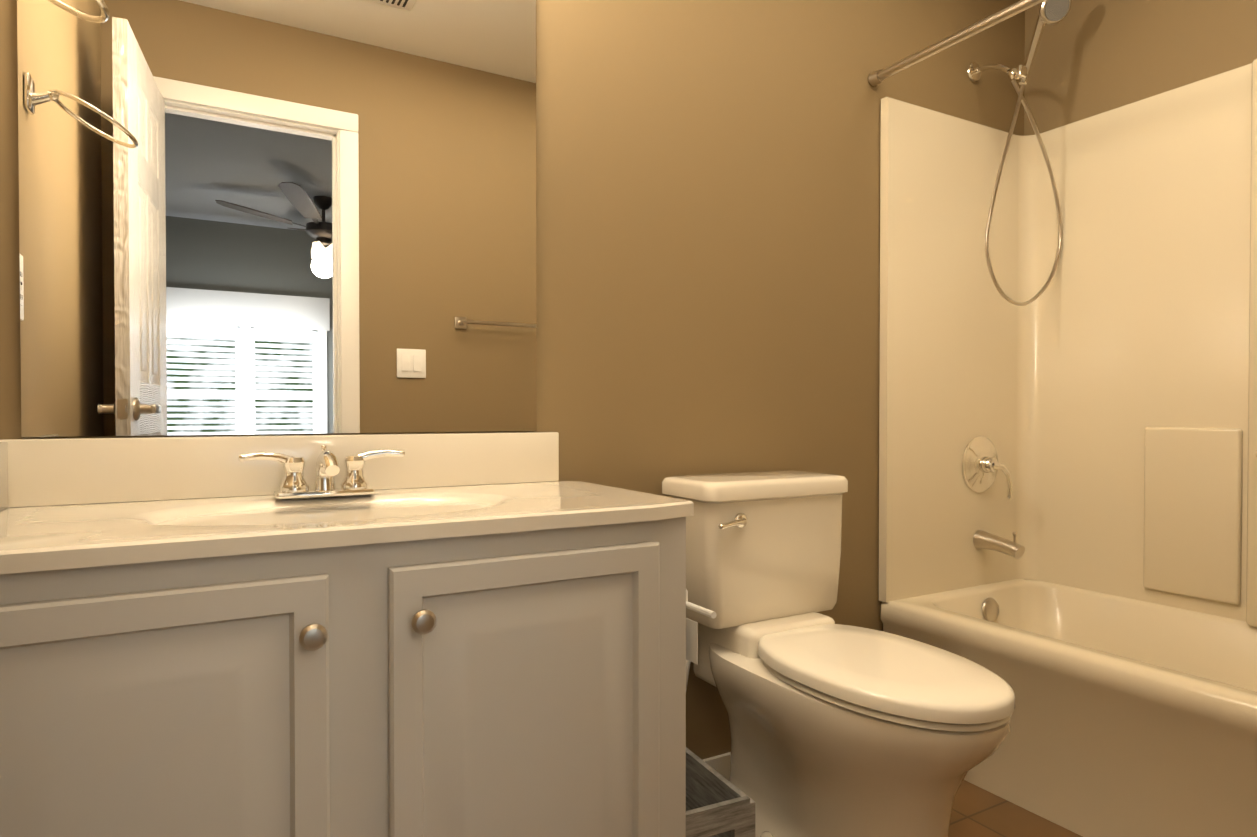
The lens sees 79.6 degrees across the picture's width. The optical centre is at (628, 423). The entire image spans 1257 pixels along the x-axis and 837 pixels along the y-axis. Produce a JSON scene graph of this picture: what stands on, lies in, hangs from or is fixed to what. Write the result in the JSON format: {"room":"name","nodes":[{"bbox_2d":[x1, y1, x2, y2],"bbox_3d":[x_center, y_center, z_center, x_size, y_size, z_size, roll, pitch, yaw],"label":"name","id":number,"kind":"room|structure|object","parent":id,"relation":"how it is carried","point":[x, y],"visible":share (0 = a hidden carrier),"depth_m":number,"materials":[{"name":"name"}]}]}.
{"room":"bathroom","nodes":[
{"label":"bathroom","id":0,"kind":"room"},
{"bbox_2d":[0,0,1024,759],"bbox_3d":[0.128,-0.280,1.897,2.867,2.410,0.100,0,1,-30],"label":"wall","id":1,"kind":"structure","parent":0,"point":[706,236],"depth_m":1.89,"materials":[{"name":"brown paint"}]},
{"bbox_2d":[17,0,536,436],"bbox_3d":[-0.588,-0.502,1.423,0.887,1.044,0.006,0,1,-30],"label":"mirror","id":2,"kind":"object","parent":1,"relation":"attached to","point":[237,217],"visible":1,"depth_m":1.39,"materials":[{"name":"grey mirror"}]},
{"bbox_2d":[703,752,730,780],"bbox_3d":[-0.144,0.885,1.692,1.977,0.085,0.012,0,1,-30],"label":"baseboard","id":3,"kind":"structure","parent":1,"relation":"attached to","point":[719,764],"depth_m":1.89,"materials":[{"name":"white wood"}]},
{"bbox_2d":[868,0,1044,85],"bbox_3d":[1.091,-0.970,1.457,0.038,0.038,1.594,0,1,-30],"label":"curtain rod","id":4,"kind":"object","parent":1,"relation":"attached to","point":[875,78],"visible":0.94,"depth_m":1.91,"materials":[{"name":"silver metal"}]},
{"bbox_2d":[949,780,1082,836],"bbox_3d":[0.552,0.959,1.167,2.867,0.050,1.815,0,1,-30],"label":"floor","id":5,"kind":"structure","parent":0,"point":[977,811],"depth_m":1.76,"materials":[{"name":"tile"}]},
{"bbox_2d":[0,432,716,836],"bbox_3d":[-0.413,0.479,1.236,1.057,0.908,0.523,0,1,-30],"label":"bathroom vanity","id":6,"kind":"object","parent":5,"relation":"on","point":[378,636],"visible":1,"depth_m":1.06,"materials":[{"name":"grey paint"}]},
{"bbox_2d":[686,747,754,836],"bbox_3d":[0.095,0.817,1.529,0.173,0.225,0.310,0,1,-26],"label":"crate","id":7,"kind":"object","parent":5,"relation":"on","point":[718,804],"visible":0.29,"depth_m":1.42,"materials":[{"name":"grey wood"}]},
{"bbox_2d":[662,471,1014,836],"bbox_3d":[0.407,0.527,1.560,0.445,0.803,0.763,0,1,-30],"label":"toilet","id":8,"kind":"object","parent":5,"relation":"on","point":[838,730],"visible":0.92,"depth_m":1.52,"materials":[{"name":"beige ceramic"}]},
{"bbox_2d":[879,0,1256,836],"bbox_3d":[1.410,-0.164,1.650,0.676,2.183,1.593,0,1,-30],"label":"tub","id":9,"kind":"object","parent":5,"relation":"on","point":[1067,468],"visible":1,"depth_m":2.17,"materials":[{"name":"beige plastic"}]},
{"bbox_2d":[1024,0,1256,135],"bbox_3d":[1.780,-0.279,1.792,0.100,2.410,1.715,0,1,-30],"label":"wall","id":10,"kind":"structure","parent":0,"point":[1094,57],"depth_m":2.23,"materials":[{"name":"brown paint"}]},
{"bbox_3d":[-0.625,-0.261,0.424,0.100,2.410,1.715,0,1,-30],"label":"wall","id":11,"kind":"structure","parent":0,"visible":0},
{"bbox_2d":[48,0,108,22],"bbox_3d":[-0.782,-0.602,0.979,0.179,0.101,0.158,0,1,-30],"label":"towel ring","id":12,"kind":"object","parent":11,"relation":"attached to","point":[103,17],"visible":1,"depth_m":1.05,"materials":[{"name":"silver metal"}]}
]}

